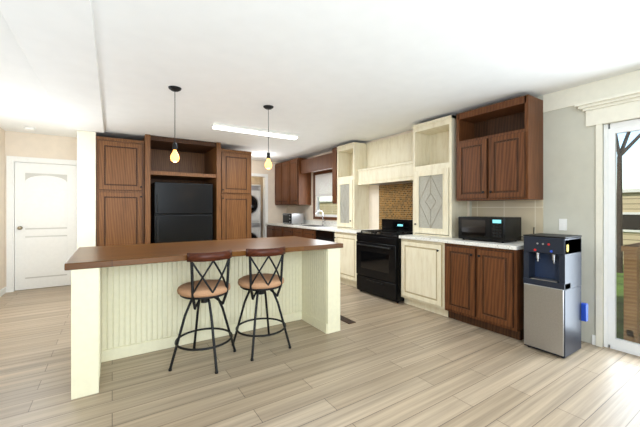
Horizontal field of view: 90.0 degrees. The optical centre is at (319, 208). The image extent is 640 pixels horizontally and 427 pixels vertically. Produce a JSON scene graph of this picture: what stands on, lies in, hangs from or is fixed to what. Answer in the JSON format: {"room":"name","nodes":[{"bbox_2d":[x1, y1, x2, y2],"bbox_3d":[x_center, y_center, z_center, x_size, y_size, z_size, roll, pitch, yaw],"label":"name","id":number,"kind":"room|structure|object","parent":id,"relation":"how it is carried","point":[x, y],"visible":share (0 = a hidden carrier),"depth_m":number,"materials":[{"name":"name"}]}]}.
{"room":"kitchen","nodes":[
{"label":"kitchen","id":0,"kind":"room"},
{"bbox_2d":[0,127,4,289],"bbox_3d":[-4.315,0.040,3.964,0.120,2.520,2.350,0,0,-33],"label":"wall","id":1,"kind":"structure","parent":0,"point":[2,208],"depth_m":4.87,"materials":[{"name":"beige paint"}]},
{"bbox_2d":[0,287,5,296],"bbox_3d":[-4.256,1.255,4.002,0.020,0.090,2.350,0,0,-33],"label":"baseboard","id":2,"kind":"structure","parent":1,"relation":"attached to","point":[3,291],"depth_m":4.84,"materials":[{"name":"white paint"}]},
{"bbox_2d":[5,131,76,286],"bbox_3d":[-4.611,0.040,5.245,1.020,2.520,0.120,0,0,-33],"label":"wall","id":3,"kind":"structure","parent":0,"point":[42,146],"depth_m":5.19,"materials":[{"name":"beige paint"}]},
{"bbox_2d":[6,156,76,292],"bbox_3d":[-4.517,0.235,5.294,0.950,2.130,0.136,0,0,-33],"label":"door frame","id":4,"kind":"structure","parent":3,"relation":"attached to","point":[10,222],"depth_m":5.02,"materials":[{"name":"white paint"}]},
{"bbox_2d":[15,162,75,290],"bbox_3d":[-4.499,0.274,5.267,0.778,2.036,0.105,0,0,-33],"label":"hall door","id":5,"kind":"structure","parent":3,"relation":"in","point":[45,222],"depth_m":5.25,"materials":[{"name":"white paint"}]},
{"bbox_2d":[77,130,96,248],"bbox_3d":[-3.767,0.040,5.202,0.228,2.520,0.870,0,0,-33],"label":"wall","id":6,"kind":"structure","parent":0,"point":[86,188],"depth_m":4.84,"materials":[{"name":"beige paint"}]},
{"bbox_2d":[251,177,262,237],"bbox_3d":[-2.114,0.040,8.929,1.580,2.520,0.120,0,0,-33],"label":"wall","id":7,"kind":"structure","parent":0,"point":[257,180],"depth_m":9.14,"materials":[{"name":"beige paint"}]},
{"bbox_2d":[251,160,286,222],"bbox_3d":[-1.476,0.040,8.175,1.330,2.520,0.120,0,0,-33],"label":"wall","id":8,"kind":"structure","parent":0,"point":[275,213],"depth_m":8.25,"materials":[{"name":"beige paint"}]},
{"bbox_2d":[251,173,267,237],"bbox_3d":[-1.726,0.205,8.001,0.860,2.190,0.136,0,0,-33],"label":"door frame","id":9,"kind":"structure","parent":8,"relation":"attached to","point":[265,198],"depth_m":8.17,"materials":[{"name":"white paint"}]},
{"bbox_2d":[0,283,639,426],"bbox_3d":[-1.630,1.330,2.877,7.600,0.060,10.800,0,0,-33],"label":"floor","id":10,"kind":"structure","parent":0,"point":[382,362],"depth_m":2.46,"materials":[{"name":"wood"}]},
{"bbox_2d":[96,136,143,245],"bbox_3d":[-3.391,0.090,5.441,0.651,2.420,0.875,0,0,-33],"label":"tall cabinet","id":11,"kind":"object","parent":10,"relation":"on","point":[129,172],"depth_m":5.06,"materials":[{"name":"brown wood"}]},
{"bbox_2d":[150,182,212,243],"bbox_3d":[-2.568,0.424,5.901,0.950,1.752,0.905,0,0,-33],"label":"refrigerator","id":12,"kind":"object","parent":10,"relation":"on","point":[181,212],"visible":0.73,"depth_m":5.53,"materials":[{"name":"black metal"}]},
{"bbox_2d":[168,250,235,373],"bbox_3d":[-0.992,0.824,2.748,0.575,0.953,0.575,0,0,-33],"label":"bar stool","id":13,"kind":"object","parent":10,"relation":"on","point":[202,290],"visible":1,"depth_m":2.60,"materials":[{"name":"black metal"}]},
{"bbox_2d":[71,248,339,399],"bbox_3d":[-1.033,0.857,3.253,2.280,0.885,1.078,0,0,-33],"label":"kitchen island","id":14,"kind":"object","parent":10,"relation":"on","point":[127,301],"depth_m":3.00,"materials":[{"name":"beige paint"}]},
{"bbox_2d":[64,236,342,271],"bbox_3d":[-1.036,0.391,3.256,2.350,0.047,1.110,0,0,-33],"label":"island countertop","id":15,"kind":"structure","parent":14,"relation":"on","point":[115,256],"depth_m":2.91,"materials":[{"name":"brown wood"}]},
{"bbox_2d":[208,146,251,239],"bbox_3d":[-1.828,0.090,6.456,0.615,2.420,0.875,0,0,-33],"label":"tall cabinet","id":16,"kind":"object","parent":10,"relation":"on","point":[229,171],"depth_m":6.05,"materials":[{"name":"brown wood"}]},
{"bbox_2d":[251,184,260,237],"bbox_3d":[-1.990,0.335,8.408,0.650,1.930,0.730,0,0,-33],"label":"washer","id":17,"kind":"object","parent":10,"relation":"on","point":[255,211],"visible":0.19,"depth_m":8.22,"materials":[{"name":"white metal"}]},
{"bbox_2d":[233,246,290,360],"bbox_3d":[-0.553,0.824,3.018,0.470,0.953,0.474,0,0,-33],"label":"bar stool","id":18,"kind":"object","parent":10,"relation":"on","point":[260,283],"visible":0.96,"depth_m":2.87,"materials":[{"name":"black metal"}]},
{"bbox_2d":[267,225,278,236],"bbox_3d":[-0.853,0.850,7.898,0.586,0.900,1.013,0,0,-33],"label":"base cabinet","id":19,"kind":"object","parent":10,"relation":"on","point":[277,231],"depth_m":7.84,"materials":[{"name":"brown wood"}]},
{"bbox_2d":[279,226,303,236],"bbox_3d":[-0.361,0.850,7.140,0.586,0.900,1.069,0,0,-33],"label":"base cabinet","id":20,"kind":"object","parent":10,"relation":"on","point":[283,231],"depth_m":7.13,"materials":[{"name":"brown wood"}]},
{"bbox_2d":[266,210,374,233],"bbox_3d":[-0.143,0.208,6.789,0.604,0.379,3.651,0,0,-33],"label":"countertop","id":21,"kind":"structure","parent":20,"relation":"on","point":[324,225],"depth_m":6.70,"materials":[{"name":"stone"}]},
{"bbox_2d":[282,213,303,224],"bbox_3d":[-0.658,0.230,7.621,0.362,0.259,0.460,0,0,-33],"label":"toaster oven","id":22,"kind":"object","parent":21,"relation":"on","point":[293,218],"visible":1,"depth_m":7.46,"materials":[{"name":"metal"}]},
{"bbox_2d":[337,142,368,229],"bbox_3d":[0.581,-0.406,5.880,0.380,1.529,0.510,0,0,-33],"label":"cabinet","id":23,"kind":"object","parent":21,"relation":"on","point":[352,204],"visible":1,"depth_m":5.73,"materials":[{"name":"paint"}]},
{"bbox_2d":[299,229,315,238],"bbox_3d":[0.005,0.850,6.578,0.586,0.900,0.549,0,0,-33],"label":"base cabinet","id":24,"kind":"object","parent":10,"relation":"on","point":[306,233],"depth_m":6.43,"materials":[{"name":"brown wood"}]},
{"bbox_2d":[316,230,334,241],"bbox_3d":[0.301,0.851,6.081,0.589,0.898,0.600,0,0,-33],"label":"dishwasher","id":25,"kind":"object","parent":10,"relation":"on","point":[325,235],"visible":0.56,"depth_m":5.90,"materials":[{"name":"black metal"}]},
{"bbox_2d":[334,232,356,287],"bbox_3d":[0.658,0.850,5.543,0.617,0.900,0.680,0,0,-33],"label":"base cabinet","id":26,"kind":"object","parent":10,"relation":"on","point":[348,274],"visible":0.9,"depth_m":5.34,"materials":[{"name":"paint"}]},
{"bbox_2d":[340,315,355,323],"bbox_3d":[0.287,1.296,3.763,0.100,0.008,0.300,0,0,-33],"label":"floor vent","id":27,"kind":"object","parent":10,"relation":"in","point":[345,320],"visible":0.9,"depth_m":3.71,"materials":[{"name":"black metal"}]},
{"bbox_2d":[356,219,412,302],"bbox_3d":[1.046,0.733,4.864,0.678,1.135,0.864,0,0,-33],"label":"range","id":28,"kind":"object","parent":10,"relation":"on","point":[378,261],"visible":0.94,"depth_m":4.68,"materials":[{"name":"black metal"}]},
{"bbox_2d":[401,238,447,316],"bbox_3d":[1.507,0.850,4.234,0.617,0.900,0.683,0,0,-33],"label":"base cabinet","id":29,"kind":"object","parent":10,"relation":"on","point":[422,274],"visible":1,"depth_m":4.04,"materials":[{"name":"paint"}]},
{"bbox_2d":[445,243,523,339],"bbox_3d":[1.916,0.850,3.605,0.617,0.900,0.810,0,0,-33],"label":"base cabinet","id":30,"kind":"object","parent":10,"relation":"on","point":[484,287],"visible":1,"depth_m":3.37,"materials":[{"name":"brown wood"}]},
{"bbox_2d":[399,235,523,249],"bbox_3d":[1.738,0.379,3.892,0.604,0.038,1.516,0,0,-33],"label":"countertop","id":31,"kind":"structure","parent":30,"relation":"on","point":[514,245],"depth_m":3.55,"materials":[{"name":"stone"}]},
{"bbox_2d":[413,115,466,237],"bbox_3d":[1.593,-0.406,4.321,0.380,1.529,0.612,0,0,-33],"label":"cabinet","id":32,"kind":"object","parent":31,"relation":"on","point":[438,209],"visible":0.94,"depth_m":4.24,"materials":[{"name":"paint"}]},
{"bbox_2d":[458,216,533,242],"bbox_3d":[1.984,0.224,3.635,0.432,0.270,0.634,0,0,-33],"label":"microwave","id":33,"kind":"object","parent":31,"relation":"on","point":[498,229],"visible":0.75,"depth_m":3.49,"materials":[{"name":"black metal"}]},
{"bbox_2d":[523,233,587,357],"bbox_3d":[2.191,0.771,2.984,0.424,1.058,0.369,0,0,-33],"label":"water cooler","id":34,"kind":"object","parent":10,"relation":"on","point":[555,311],"visible":1,"depth_m":2.88,"materials":[{"name":"grey plastic"}]},
{"bbox_2d":[0,0,639,161],"bbox_3d":[-1.630,-1.260,2.877,7.600,0.080,10.800,0,0,-33],"label":"ceiling","id":35,"kind":"structure","parent":0,"point":[323,76],"depth_m":2.68,"materials":[{"name":"paint"}]},
{"bbox_2d":[24,127,35,130],"bbox_3d":[-4.358,-1.202,4.801,0.136,0.034,0.136,0,0,-33],"label":"smoke detector","id":36,"kind":"object","parent":35,"relation":"attached to","point":[29,128],"visible":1,"depth_m":4.77,"materials":[{"name":"white paint"}]},
{"bbox_2d":[0,0,103,132],"bbox_3d":[-1.417,-1.197,1.447,0.600,0.044,7.970,0,0,-33],"label":"ceiling beam","id":37,"kind":"structure","parent":35,"relation":"attached to","point":[48,48],"depth_m":2.45,"materials":[{"name":"paint"}]},
{"bbox_2d":[168,86,180,161],"bbox_3d":[-1.462,-0.844,3.224,0.124,0.750,0.124,0,0,-33],"label":"pendant light","id":38,"kind":"object","parent":35,"relation":"hanging from","point":[174,157],"visible":1,"depth_m":3.20,"materials":[{"name":"black metal"}]},
{"bbox_2d":[211,123,298,139],"bbox_3d":[-0.964,-1.190,4.954,1.380,0.060,0.160,0,0,-33],"label":"fluorescent ceiling light","id":39,"kind":"object","parent":35,"relation":"attached to","point":[226,127],"visible":1,"depth_m":4.85,"materials":[{"name":"white paint"}]},
{"bbox_2d":[263,105,273,168],"bbox_3d":[-0.614,-0.847,3.810,0.124,0.746,0.124,0,0,-33],"label":"pendant light","id":40,"kind":"object","parent":35,"relation":"hanging from","point":[268,164],"visible":1,"depth_m":3.79,"materials":[{"name":"black metal"}]},
{"bbox_2d":[287,96,639,345],"bbox_3d":[1.139,0.040,5.480,0.120,2.520,9.450,0,0,-33],"label":"wall","id":41,"kind":"structure","parent":0,"point":[569,165],"depth_m":3.22,"materials":[{"name":"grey paint"}]},
{"bbox_2d":[275,158,310,204],"bbox_3d":[-0.707,-0.632,7.856,0.387,1.065,1.247,0,0,-33],"label":"upper cabinet","id":42,"kind":"object","parent":41,"relation":"attached to","point":[292,185],"visible":1,"depth_m":7.46,"materials":[{"name":"brown wood"}]},
{"bbox_2d":[301,153,331,173],"bbox_3d":[0.040,-0.950,6.805,0.279,0.300,1.325,0,0,-33],"label":"window valance","id":43,"kind":"object","parent":41,"relation":"attached to","point":[318,163],"visible":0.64,"depth_m":6.69,"materials":[{"name":"brown wood"}]},
{"bbox_2d":[313,170,336,219],"bbox_3d":[0.157,-0.300,6.946,0.100,1.060,1.000,0,0,-33],"label":"kitchen window","id":44,"kind":"structure","parent":41,"relation":"in","point":[326,216],"depth_m":7.16,"materials":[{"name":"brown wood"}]},
{"bbox_2d":[315,173,331,194],"bbox_3d":[0.140,-0.543,6.935,0.028,0.447,0.864,0,0,-33],"label":"window blinds","id":45,"kind":"object","parent":44,"relation":"attached to","point":[323,180],"visible":0.62,"depth_m":7.01,"materials":[{"name":"white fabric"}]},
{"bbox_2d":[332,147,336,203],"bbox_3d":[0.412,-0.632,6.167,0.349,1.065,0.146,0,0,-33],"label":"upper cabinet","id":46,"kind":"object","parent":41,"relation":"attached to","point":[334,175],"visible":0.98,"depth_m":6.06,"materials":[{"name":"brown wood"}]},
{"bbox_2d":[358,132,412,185],"bbox_3d":[1.122,-0.791,5.153,0.263,0.758,1.290,0,0,-33],"label":"range hood","id":47,"kind":"object","parent":41,"relation":"attached to","point":[389,160],"visible":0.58,"depth_m":5.15,"materials":[{"name":"paint"}]},
{"bbox_2d":[379,182,412,228],"bbox_3d":[1.301,0.396,5.112,0.007,1.608,1.022,0,0,-33],"label":"backsplash","id":48,"kind":"structure","parent":41,"relation":"attached to","point":[395,201],"depth_m":5.20,"materials":[{"name":"brown tile"}]},
{"bbox_2d":[456,95,542,200],"bbox_3d":[2.012,-0.632,3.668,0.387,1.065,0.811,0,0,-33],"label":"upper cabinet","id":49,"kind":"object","parent":41,"relation":"attached to","point":[499,151],"visible":1,"depth_m":3.52,"materials":[{"name":"brown wood"}]},
{"bbox_2d":[472,200,542,240],"bbox_3d":[2.172,0.130,3.771,0.007,0.459,0.810,0,0,-33],"label":"tile backsplash","id":50,"kind":"structure","parent":41,"relation":"attached to","point":[529,213],"depth_m":3.62,"materials":[{"name":"beige tile"}]},
{"bbox_2d":[559,219,566,230],"bbox_3d":[2.489,0.160,3.280,0.011,0.120,0.070,0,0,-33],"label":"switch plate","id":51,"kind":"object","parent":41,"relation":"attached to","point":[563,224],"visible":1,"depth_m":3.27,"materials":[{"name":"white paint"}]},
{"bbox_2d":[543,70,639,112],"bbox_3d":[3.353,-1.127,1.952,0.010,0.184,3.523,0,0,-33],"label":"trim","id":52,"kind":"structure","parent":41,"relation":"attached to","point":[610,86],"depth_m":3.07,"materials":[{"name":"beige paint"}]},
{"bbox_2d":[574,89,639,346],"bbox_3d":[3.135,0.138,2.232,0.110,2.325,2.210,0,0,-33],"label":"door frame","id":53,"kind":"structure","parent":41,"relation":"attached to","point":[600,112],"depth_m":3.02,"materials":[{"name":"beige paint"}]},
{"bbox_2d":[604,119,639,355],"bbox_3d":[3.207,0.252,2.279,0.098,2.097,1.824,0,0,-33],"label":"sliding door","id":54,"kind":"structure","parent":41,"relation":"in","point":[611,339],"depth_m":2.98,"materials":[{"name":"white plastic"}]},
{"label":"outside","id":55,"kind":"structure","parent":0,"visible":0},
{"bbox_2d":[616,264,639,338],"bbox_3d":[15.736,1.510,16.181,35.980,0.180,60.000,0,0,-33],"label":"ground","id":56,"kind":"structure","parent":55,"point":[619,289],"depth_m":4.71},
{"bbox_2d":[320,189,639,263],"bbox_3d":[9.982,0.460,11.252,7.200,1.920,36.400,0,0,-33],"label":"house","id":57,"kind":"structure","parent":56,"relation":"on","point":[630,218],"depth_m":8.10,"materials":[{"name":"white paint"}]},
{"bbox_2d":[616,132,639,272],"bbox_3d":[6.379,-2.260,7.994,6.025,7.368,12.889,0,0,-33],"label":"tree","id":58,"kind":"object","parent":56,"relation":"on","point":[619,262],"depth_m":7.11,"materials":[{"name":"plant"}]},
{"bbox_2d":[621,242,639,343],"bbox_3d":[4.661,0.885,2.306,2.270,1.070,3.190,0,0,-33],"label":"deck","id":59,"kind":"object","parent":56,"relation":"on","point":[635,273],"depth_m":3.00,"materials":[{"name":"brown wood"}]}
]}

